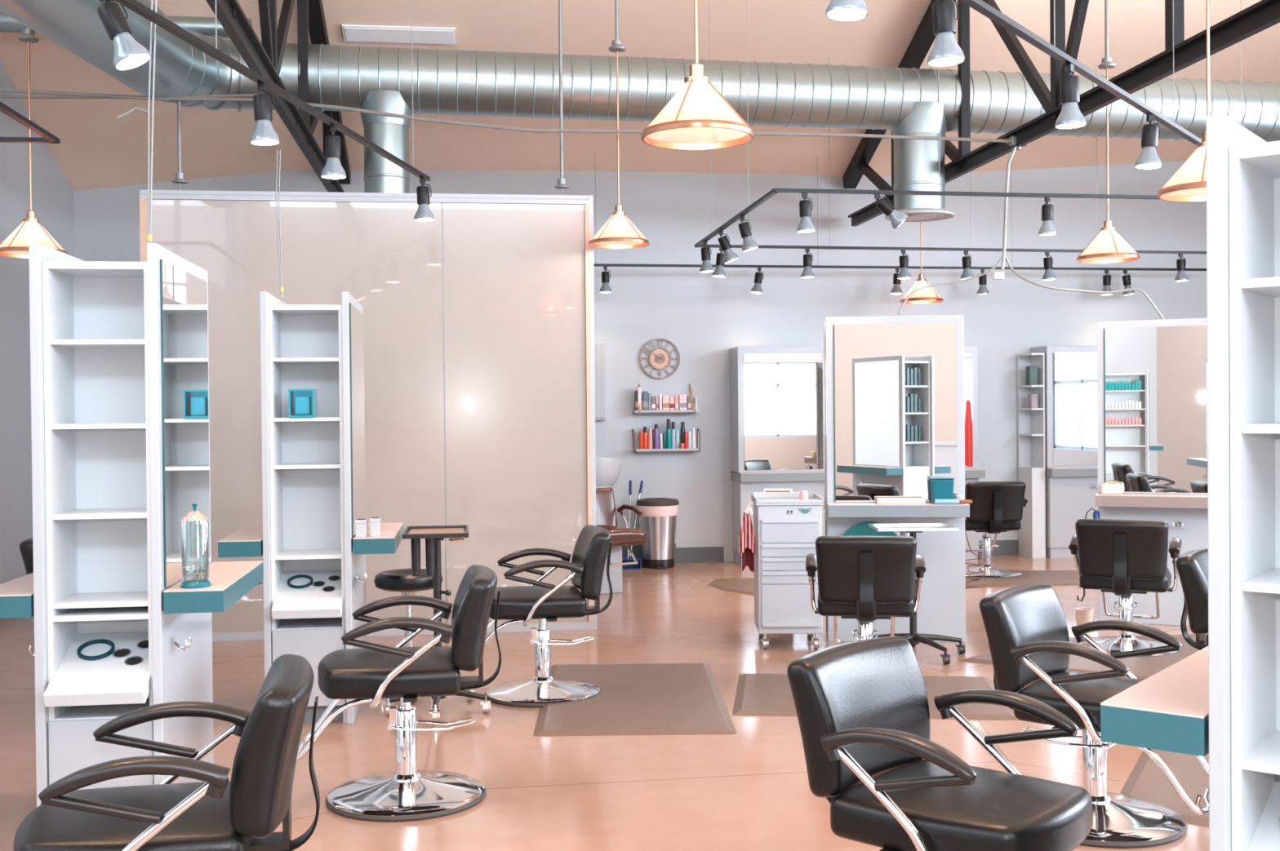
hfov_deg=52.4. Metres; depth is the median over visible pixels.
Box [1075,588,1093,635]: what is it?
waste bin
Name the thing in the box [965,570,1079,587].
floor mat
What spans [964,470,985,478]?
countertop
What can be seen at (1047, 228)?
spot lamp
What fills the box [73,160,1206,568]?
wall
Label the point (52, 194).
wall
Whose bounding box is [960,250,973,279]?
spot lamp
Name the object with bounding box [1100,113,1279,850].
station
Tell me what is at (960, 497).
cup
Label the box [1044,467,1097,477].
countertop
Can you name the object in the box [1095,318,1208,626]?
station
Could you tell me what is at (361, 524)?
product box
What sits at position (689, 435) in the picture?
bottle
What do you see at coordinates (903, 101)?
air duct
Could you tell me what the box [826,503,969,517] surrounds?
countertop
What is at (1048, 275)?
spot lamp
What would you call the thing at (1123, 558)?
chair
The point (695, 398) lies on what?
product box
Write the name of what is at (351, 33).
ceiling vent
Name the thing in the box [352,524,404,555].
countertop
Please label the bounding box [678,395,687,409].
book
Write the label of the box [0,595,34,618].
countertop
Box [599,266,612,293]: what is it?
spot lamp
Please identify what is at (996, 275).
outlet box
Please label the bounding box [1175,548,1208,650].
chair
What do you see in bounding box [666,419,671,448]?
bottle
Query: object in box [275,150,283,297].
conduit
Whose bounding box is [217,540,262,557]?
countertop
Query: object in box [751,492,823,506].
tray
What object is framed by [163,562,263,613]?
countertop
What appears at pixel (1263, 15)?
roof truss
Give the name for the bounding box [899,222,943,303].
pendant lamp
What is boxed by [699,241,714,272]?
spot lamp
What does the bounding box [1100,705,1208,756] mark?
countertop
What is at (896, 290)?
spot lamp
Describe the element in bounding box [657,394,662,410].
product box
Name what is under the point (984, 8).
track
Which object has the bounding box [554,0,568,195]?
rod
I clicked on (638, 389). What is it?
product box
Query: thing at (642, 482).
broom
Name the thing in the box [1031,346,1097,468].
mirror
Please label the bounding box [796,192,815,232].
spot lamp
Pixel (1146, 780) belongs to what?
floor mat
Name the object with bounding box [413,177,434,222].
spot lamp
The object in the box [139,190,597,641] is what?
screen
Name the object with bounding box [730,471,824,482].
countertop
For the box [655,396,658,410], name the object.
product box
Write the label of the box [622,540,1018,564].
baseboard
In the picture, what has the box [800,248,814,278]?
spot lamp
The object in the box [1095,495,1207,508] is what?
countertop
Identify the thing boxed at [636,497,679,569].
trash can
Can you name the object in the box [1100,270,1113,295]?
spot lamp
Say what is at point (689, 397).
product box
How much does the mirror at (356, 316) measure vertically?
1.135 m
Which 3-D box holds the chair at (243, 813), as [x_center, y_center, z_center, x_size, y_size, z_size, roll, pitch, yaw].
[-1.198,1.046,3.209,0.794,0.862,0.632,-1,1,-12]
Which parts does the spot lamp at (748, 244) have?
reflector bulb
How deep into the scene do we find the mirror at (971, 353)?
12.85 m
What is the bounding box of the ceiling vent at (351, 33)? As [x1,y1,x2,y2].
[342,24,456,44]
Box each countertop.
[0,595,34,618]
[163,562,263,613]
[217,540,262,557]
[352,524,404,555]
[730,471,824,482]
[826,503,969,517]
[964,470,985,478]
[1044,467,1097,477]
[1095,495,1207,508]
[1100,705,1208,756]
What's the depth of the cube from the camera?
6.30 m
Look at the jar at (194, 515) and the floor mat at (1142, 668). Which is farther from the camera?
the floor mat at (1142, 668)
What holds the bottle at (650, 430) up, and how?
on the wall shelf at (635, 451)
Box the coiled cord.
[964,530,984,588]
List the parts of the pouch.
handle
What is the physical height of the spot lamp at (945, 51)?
0.252 m
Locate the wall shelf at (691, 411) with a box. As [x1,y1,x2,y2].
[632,383,699,413]
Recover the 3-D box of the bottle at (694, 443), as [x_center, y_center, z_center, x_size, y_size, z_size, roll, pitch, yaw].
[0.530,0.123,12.786,0.048,0.200,0.048,-1,1,-8]
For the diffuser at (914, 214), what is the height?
0.055 m
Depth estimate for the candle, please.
6.30 m
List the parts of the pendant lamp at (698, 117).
stem, lamp shade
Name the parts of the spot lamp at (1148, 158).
reflector bulb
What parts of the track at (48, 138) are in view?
rail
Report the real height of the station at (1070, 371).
2.120 m
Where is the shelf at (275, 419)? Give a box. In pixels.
[273,417,339,422]
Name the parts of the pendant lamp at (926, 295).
stem, lamp shade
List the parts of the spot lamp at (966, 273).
reflector bulb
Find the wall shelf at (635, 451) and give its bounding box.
[631,428,700,453]
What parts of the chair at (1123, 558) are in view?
armrest, backrest, seat, seat plate, pump lever, armrest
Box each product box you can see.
[355,519,367,537]
[369,517,380,537]
[636,387,641,410]
[642,391,648,410]
[648,393,651,410]
[651,396,655,410]
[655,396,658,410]
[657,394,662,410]
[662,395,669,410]
[669,396,674,409]
[674,395,678,409]
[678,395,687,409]
[686,395,691,409]
[693,397,697,409]
[1025,366,1037,385]
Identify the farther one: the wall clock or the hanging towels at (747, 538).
the wall clock
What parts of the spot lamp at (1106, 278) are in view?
reflector bulb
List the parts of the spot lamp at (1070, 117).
reflector bulb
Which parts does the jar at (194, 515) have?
lid, knob, glass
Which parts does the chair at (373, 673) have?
seat, armrest, armrest, seat plate, pump lever, backrest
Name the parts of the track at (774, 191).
rail, rail, rail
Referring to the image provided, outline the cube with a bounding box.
[288,389,317,417]
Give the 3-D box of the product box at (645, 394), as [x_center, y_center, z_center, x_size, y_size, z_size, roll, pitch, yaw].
[0.052,-0.242,12.714,0.046,0.185,0.071,-1,1,-8]
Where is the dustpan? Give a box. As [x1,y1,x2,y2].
[622,480,640,569]
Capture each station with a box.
[0,242,263,807]
[217,291,404,724]
[729,346,825,566]
[823,315,969,642]
[964,346,985,560]
[1031,346,1097,558]
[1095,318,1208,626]
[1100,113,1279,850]
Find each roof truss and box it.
[205,0,351,192]
[842,0,1279,226]
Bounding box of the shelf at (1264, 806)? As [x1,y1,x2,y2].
[1248,781,1279,850]
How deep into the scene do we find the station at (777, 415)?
12.60 m
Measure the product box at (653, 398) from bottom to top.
0.130 m
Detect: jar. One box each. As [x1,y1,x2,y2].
[180,503,211,588]
[799,490,808,500]
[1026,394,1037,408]
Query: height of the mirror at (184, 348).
1.135 m
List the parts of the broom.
handle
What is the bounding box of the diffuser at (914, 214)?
[884,207,954,222]
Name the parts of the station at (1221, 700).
panel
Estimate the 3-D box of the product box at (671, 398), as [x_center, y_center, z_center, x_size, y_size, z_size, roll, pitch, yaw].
[0.310,-0.220,12.748,0.046,0.135,0.071,-1,1,-8]
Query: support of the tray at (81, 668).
on the station at (119, 353)
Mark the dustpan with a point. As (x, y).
(635, 566)
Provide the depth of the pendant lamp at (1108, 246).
8.82 m
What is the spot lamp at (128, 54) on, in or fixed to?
hanging from the track at (135, 6)
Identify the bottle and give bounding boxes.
[639,431,643,448]
[643,426,647,448]
[648,428,652,448]
[652,429,654,448]
[654,424,658,448]
[659,433,662,448]
[662,433,666,448]
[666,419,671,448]
[671,422,675,448]
[675,430,679,448]
[680,422,684,448]
[684,431,687,448]
[687,431,691,448]
[691,427,696,448]
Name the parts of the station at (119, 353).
panel, door, panel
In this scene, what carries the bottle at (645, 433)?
on the wall shelf at (635, 451)
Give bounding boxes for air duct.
[0,0,1279,222]
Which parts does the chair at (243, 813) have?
seat, armrest, armrest, backrest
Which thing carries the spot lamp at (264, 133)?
hanging from the track at (135, 6)
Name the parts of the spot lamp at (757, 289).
reflector bulb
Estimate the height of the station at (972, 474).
2.120 m
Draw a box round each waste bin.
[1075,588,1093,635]
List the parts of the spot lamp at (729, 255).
reflector bulb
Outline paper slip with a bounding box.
[380,531,395,533]
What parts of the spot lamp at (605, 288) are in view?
reflector bulb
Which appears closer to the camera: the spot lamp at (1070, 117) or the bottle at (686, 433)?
the spot lamp at (1070, 117)
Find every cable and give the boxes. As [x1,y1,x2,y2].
[897,257,1003,314]
[1004,256,1164,319]
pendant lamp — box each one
[0,26,67,258]
[588,0,649,248]
[640,0,754,150]
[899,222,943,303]
[1075,0,1140,263]
[1156,0,1209,201]
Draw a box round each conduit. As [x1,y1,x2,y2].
[146,0,157,243]
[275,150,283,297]
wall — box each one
[0,59,74,584]
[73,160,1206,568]
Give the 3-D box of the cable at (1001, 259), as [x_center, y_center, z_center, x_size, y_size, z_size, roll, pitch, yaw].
[2.091,-0.949,8.782,0.831,0.413,0.069,-1,1,-19]
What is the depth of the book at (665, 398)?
12.71 m
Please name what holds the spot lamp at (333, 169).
hanging from the track at (135, 6)
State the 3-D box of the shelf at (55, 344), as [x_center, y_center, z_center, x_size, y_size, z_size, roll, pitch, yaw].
[-1.877,-0.288,4.595,0.313,0.018,0.273,-1,1,-8]
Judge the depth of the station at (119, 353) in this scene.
4.60 m
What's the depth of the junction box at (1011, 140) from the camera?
9.00 m
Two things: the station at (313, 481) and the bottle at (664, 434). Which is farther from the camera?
the bottle at (664, 434)
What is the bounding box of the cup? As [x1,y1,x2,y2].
[955,494,964,504]
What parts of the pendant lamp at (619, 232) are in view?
conduit stem, stem, lamp shade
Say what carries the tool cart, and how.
on the floor
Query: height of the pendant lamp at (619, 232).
2.740 m
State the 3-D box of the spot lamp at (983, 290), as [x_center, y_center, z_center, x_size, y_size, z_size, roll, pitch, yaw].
[3.416,-1.433,12.957,0.122,0.252,0.122,-1,1,-8]
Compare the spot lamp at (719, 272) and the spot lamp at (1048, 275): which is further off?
the spot lamp at (1048, 275)
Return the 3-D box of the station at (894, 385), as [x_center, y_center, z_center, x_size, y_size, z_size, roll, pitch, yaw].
[1.666,0.343,8.575,0.875,2.100,0.829,0,1,6]
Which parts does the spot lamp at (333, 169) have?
reflector bulb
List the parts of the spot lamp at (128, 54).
reflector bulb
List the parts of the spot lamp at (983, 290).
reflector bulb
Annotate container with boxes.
[928,477,955,503]
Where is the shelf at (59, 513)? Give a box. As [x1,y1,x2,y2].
[53,507,146,519]
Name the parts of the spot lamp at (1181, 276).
reflector bulb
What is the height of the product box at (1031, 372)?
0.189 m
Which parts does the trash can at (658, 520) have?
lid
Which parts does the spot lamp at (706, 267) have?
reflector bulb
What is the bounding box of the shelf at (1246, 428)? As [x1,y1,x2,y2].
[1241,422,1279,434]
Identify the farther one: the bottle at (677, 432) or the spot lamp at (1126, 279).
the spot lamp at (1126, 279)
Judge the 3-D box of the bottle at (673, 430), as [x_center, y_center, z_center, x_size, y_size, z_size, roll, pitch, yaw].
[0.327,0.094,12.759,0.040,0.262,0.040,-1,1,-8]
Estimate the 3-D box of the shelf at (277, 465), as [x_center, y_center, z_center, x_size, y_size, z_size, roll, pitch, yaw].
[-1.628,0.200,6.428,0.313,0.018,0.273,-1,1,-8]
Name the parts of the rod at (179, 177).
ceiling plate, rod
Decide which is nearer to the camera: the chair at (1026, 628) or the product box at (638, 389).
the chair at (1026, 628)
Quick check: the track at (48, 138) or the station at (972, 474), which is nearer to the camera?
the track at (48, 138)
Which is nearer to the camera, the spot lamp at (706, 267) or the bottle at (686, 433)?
the spot lamp at (706, 267)
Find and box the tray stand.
[868,523,964,664]
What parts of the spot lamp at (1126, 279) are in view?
reflector bulb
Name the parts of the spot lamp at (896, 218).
reflector bulb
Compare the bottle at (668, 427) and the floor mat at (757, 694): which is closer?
the floor mat at (757, 694)
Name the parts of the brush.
handle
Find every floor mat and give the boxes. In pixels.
[533,663,737,736]
[707,577,754,595]
[732,673,1019,720]
[958,634,1207,679]
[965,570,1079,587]
[1119,749,1208,827]
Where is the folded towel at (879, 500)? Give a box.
[875,497,924,503]
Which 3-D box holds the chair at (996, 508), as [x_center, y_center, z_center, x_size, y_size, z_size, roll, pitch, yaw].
[3.112,0.916,11.690,0.632,0.862,0.794,-1,1,-1]
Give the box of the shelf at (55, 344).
[50,339,144,348]
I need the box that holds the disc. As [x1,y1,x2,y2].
[843,521,897,536]
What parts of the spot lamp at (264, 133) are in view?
reflector bulb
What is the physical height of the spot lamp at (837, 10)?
0.253 m
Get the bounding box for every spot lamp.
[97,0,151,70]
[249,82,279,145]
[320,124,346,179]
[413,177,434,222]
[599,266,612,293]
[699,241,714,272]
[711,247,726,277]
[718,230,738,263]
[738,215,758,252]
[750,267,764,293]
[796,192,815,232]
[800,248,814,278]
[825,0,867,21]
[874,193,907,229]
[890,268,902,294]
[897,249,911,279]
[927,0,964,66]
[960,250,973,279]
[976,269,989,294]
[1037,196,1057,235]
[1041,251,1056,280]
[1054,62,1086,128]
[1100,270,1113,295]
[1122,270,1135,295]
[1134,114,1161,168]
[1174,253,1188,281]
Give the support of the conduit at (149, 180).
attached to the station at (119, 353)
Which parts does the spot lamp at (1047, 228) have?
reflector bulb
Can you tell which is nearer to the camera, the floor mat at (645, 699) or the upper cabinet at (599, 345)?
the floor mat at (645, 699)
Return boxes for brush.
[934,499,972,504]
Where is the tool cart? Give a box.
[751,492,823,648]
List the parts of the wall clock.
plate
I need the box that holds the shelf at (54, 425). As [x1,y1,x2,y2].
[51,422,146,429]
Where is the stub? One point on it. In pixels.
(135, 108)
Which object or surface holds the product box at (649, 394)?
on the wall shelf at (691, 411)
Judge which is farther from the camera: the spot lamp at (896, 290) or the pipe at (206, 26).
the spot lamp at (896, 290)
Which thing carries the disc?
hanging from the station at (894, 385)
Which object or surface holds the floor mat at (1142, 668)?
on the floor
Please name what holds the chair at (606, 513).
on the floor
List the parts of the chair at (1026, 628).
backrest, pump lever, armrest, seat, armrest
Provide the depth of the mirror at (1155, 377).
8.94 m
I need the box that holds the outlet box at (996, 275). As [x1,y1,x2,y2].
[991,271,1004,279]
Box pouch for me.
[1101,481,1122,494]
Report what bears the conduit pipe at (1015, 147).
attached to the junction box at (1011, 140)
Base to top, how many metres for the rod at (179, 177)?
0.610 m
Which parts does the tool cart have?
drawer, handle, handle, drawer, handle, drawer, drawer, handle, door, handle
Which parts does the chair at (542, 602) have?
armrest, seat plate, seat, armrest, pump lever, backrest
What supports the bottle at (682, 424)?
on the wall shelf at (635, 451)
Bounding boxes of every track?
[0,102,60,143]
[115,0,430,181]
[593,173,1206,271]
[694,0,1241,254]
[959,0,1201,145]
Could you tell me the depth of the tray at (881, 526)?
7.90 m
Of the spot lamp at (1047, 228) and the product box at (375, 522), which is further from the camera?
the spot lamp at (1047, 228)
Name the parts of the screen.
frame post, rail, rail, frame post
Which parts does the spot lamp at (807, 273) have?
reflector bulb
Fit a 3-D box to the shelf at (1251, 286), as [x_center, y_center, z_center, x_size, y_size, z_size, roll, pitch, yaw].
[1.366,-0.275,2.517,0.313,0.018,0.273,0,1,38]
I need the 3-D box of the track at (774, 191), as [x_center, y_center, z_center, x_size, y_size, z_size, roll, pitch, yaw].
[3.345,-2.892,10.097,5.502,2.730,3.035,-1,1,-8]
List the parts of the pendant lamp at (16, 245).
stem, lamp shade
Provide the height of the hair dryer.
0.144 m
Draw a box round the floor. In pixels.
[0,555,1208,850]
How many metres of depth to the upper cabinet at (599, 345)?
12.64 m
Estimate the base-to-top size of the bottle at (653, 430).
0.190 m
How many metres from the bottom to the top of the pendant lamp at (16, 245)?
2.855 m
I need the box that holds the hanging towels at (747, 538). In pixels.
[738,502,755,572]
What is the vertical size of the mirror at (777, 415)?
1.220 m
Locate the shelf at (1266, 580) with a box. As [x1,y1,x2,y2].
[1242,568,1279,594]
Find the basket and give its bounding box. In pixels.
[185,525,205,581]
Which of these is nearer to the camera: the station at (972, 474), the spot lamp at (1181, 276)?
the spot lamp at (1181, 276)
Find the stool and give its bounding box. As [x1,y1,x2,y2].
[373,568,443,647]
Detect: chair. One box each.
[13,654,319,850]
[18,537,33,574]
[296,564,501,822]
[484,524,612,707]
[595,487,646,594]
[786,635,1092,850]
[805,536,926,644]
[964,481,1027,577]
[979,582,1208,848]
[1068,519,1182,657]
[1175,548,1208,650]
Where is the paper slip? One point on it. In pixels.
(385, 532)
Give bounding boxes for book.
[635,391,637,410]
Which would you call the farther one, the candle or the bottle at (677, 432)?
the bottle at (677, 432)
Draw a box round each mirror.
[160,259,210,587]
[349,302,365,536]
[729,346,824,472]
[833,323,956,502]
[964,346,977,469]
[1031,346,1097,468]
[1103,325,1207,494]
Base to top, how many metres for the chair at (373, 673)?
0.882 m
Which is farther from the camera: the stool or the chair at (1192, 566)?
the stool
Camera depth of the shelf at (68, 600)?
4.53 m
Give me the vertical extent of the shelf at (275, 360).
0.018 m
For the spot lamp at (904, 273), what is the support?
hanging from the track at (774, 191)
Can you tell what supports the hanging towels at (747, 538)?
hanging from the tool cart
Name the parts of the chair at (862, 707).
backrest, seat plate, armrest, seat, armrest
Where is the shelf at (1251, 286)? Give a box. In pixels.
[1241,276,1279,297]
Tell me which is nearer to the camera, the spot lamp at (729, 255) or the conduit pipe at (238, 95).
the conduit pipe at (238, 95)
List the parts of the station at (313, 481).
panel, door, panel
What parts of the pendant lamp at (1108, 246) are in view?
conduit stem, stem, lamp shade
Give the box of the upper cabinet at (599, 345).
[594,340,606,420]
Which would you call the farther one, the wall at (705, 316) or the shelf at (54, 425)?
the wall at (705, 316)
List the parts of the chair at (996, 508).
pump lever, seat plate, seat, backrest, armrest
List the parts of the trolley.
post, clamp knob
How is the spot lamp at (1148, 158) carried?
hanging from the track at (984, 8)
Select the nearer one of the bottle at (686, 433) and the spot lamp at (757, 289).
the spot lamp at (757, 289)
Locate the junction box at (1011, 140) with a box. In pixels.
[1005,136,1028,150]
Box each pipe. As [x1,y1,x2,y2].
[0,11,252,38]
[0,88,1007,142]
[0,93,258,98]
[1000,145,1017,269]
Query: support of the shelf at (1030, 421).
on the floor
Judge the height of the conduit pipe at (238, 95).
0.071 m
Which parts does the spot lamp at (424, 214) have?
reflector bulb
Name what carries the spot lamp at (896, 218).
hanging from the track at (774, 191)
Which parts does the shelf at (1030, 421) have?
shelf, shelf, shelf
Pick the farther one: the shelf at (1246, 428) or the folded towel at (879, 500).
the folded towel at (879, 500)
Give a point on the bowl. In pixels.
(607, 469)
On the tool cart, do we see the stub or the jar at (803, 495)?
the jar at (803, 495)
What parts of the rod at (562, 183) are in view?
rod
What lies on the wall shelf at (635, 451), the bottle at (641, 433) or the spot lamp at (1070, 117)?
the bottle at (641, 433)
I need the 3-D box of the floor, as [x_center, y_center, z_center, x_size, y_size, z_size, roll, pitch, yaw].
[1.946,1.496,4.407,12.620,0.120,17.600,-1,1,-8]
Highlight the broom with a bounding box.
[622,480,643,558]
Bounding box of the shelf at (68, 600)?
[53,591,147,608]
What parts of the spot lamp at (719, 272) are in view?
reflector bulb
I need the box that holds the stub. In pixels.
[116,106,147,119]
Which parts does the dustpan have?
handle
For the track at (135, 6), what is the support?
hanging from the ceiling
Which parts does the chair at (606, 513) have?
backrest, seat, armrest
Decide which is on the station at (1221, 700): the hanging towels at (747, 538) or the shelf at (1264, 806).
the shelf at (1264, 806)
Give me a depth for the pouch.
8.94 m
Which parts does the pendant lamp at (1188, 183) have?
lamp shade, stem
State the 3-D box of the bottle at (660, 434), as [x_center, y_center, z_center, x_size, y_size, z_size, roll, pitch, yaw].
[0.206,0.152,12.743,0.034,0.150,0.034,-1,1,-8]
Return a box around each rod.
[170,100,187,190]
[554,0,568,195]
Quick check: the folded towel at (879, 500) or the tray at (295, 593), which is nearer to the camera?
the tray at (295, 593)
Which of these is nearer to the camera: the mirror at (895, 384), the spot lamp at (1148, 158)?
the spot lamp at (1148, 158)
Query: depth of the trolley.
6.46 m
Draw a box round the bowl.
[595,457,622,488]
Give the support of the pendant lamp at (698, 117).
hanging from the ceiling
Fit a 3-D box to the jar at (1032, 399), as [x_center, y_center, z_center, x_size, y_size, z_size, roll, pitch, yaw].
[3.948,-0.246,13.077,0.070,0.139,0.100,-1,1,-8]
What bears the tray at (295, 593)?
on the station at (313, 481)
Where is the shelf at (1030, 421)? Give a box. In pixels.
[1017,353,1045,558]
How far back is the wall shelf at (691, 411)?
12.70 m
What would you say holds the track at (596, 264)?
hanging from the ceiling
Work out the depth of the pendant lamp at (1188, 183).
5.55 m
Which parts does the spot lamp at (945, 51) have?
reflector bulb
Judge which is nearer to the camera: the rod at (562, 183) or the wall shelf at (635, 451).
the rod at (562, 183)
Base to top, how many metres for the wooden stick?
0.015 m
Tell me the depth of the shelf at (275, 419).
6.29 m
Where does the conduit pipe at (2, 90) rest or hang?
attached to the roof truss at (265, 59)
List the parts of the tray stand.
post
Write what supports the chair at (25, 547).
on the floor
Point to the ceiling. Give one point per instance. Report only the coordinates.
(96, 148)
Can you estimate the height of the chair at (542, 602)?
0.882 m
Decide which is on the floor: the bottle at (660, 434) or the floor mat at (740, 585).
the floor mat at (740, 585)
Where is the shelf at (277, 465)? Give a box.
[274,462,340,469]
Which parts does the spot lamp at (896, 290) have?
reflector bulb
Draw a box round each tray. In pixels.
[43,631,151,707]
[271,569,342,619]
[402,524,468,539]
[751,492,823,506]
[868,523,959,531]
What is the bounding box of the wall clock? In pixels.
[640,338,679,378]
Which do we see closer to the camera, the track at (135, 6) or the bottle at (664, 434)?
the track at (135, 6)
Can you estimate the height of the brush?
0.032 m
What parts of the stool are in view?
seat, gas post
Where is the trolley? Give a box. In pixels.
[383,524,490,722]
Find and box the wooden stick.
[764,490,790,492]
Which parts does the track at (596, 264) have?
rail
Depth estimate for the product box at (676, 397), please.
12.72 m
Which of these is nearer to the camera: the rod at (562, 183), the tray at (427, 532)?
the tray at (427, 532)
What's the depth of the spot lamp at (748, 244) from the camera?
9.24 m
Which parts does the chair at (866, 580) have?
armrest, seat plate, pump lever, seat, backrest, armrest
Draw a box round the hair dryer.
[1084,508,1099,519]
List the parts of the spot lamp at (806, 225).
reflector bulb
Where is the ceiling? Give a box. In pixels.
[0,0,1279,191]
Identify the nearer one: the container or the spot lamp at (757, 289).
the container
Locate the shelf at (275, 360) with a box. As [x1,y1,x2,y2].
[272,357,338,364]
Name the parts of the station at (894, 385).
panel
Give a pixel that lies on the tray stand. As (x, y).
(914, 638)
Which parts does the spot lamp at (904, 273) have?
reflector bulb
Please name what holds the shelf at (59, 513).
attached to the station at (119, 353)
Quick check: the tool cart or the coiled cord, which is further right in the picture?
the coiled cord
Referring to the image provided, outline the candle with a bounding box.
[294,396,311,414]
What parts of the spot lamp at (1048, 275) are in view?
reflector bulb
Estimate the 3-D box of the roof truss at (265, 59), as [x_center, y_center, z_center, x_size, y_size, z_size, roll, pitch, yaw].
[-2.064,-3.424,6.591,0.120,2.934,11.673,-1,1,-8]

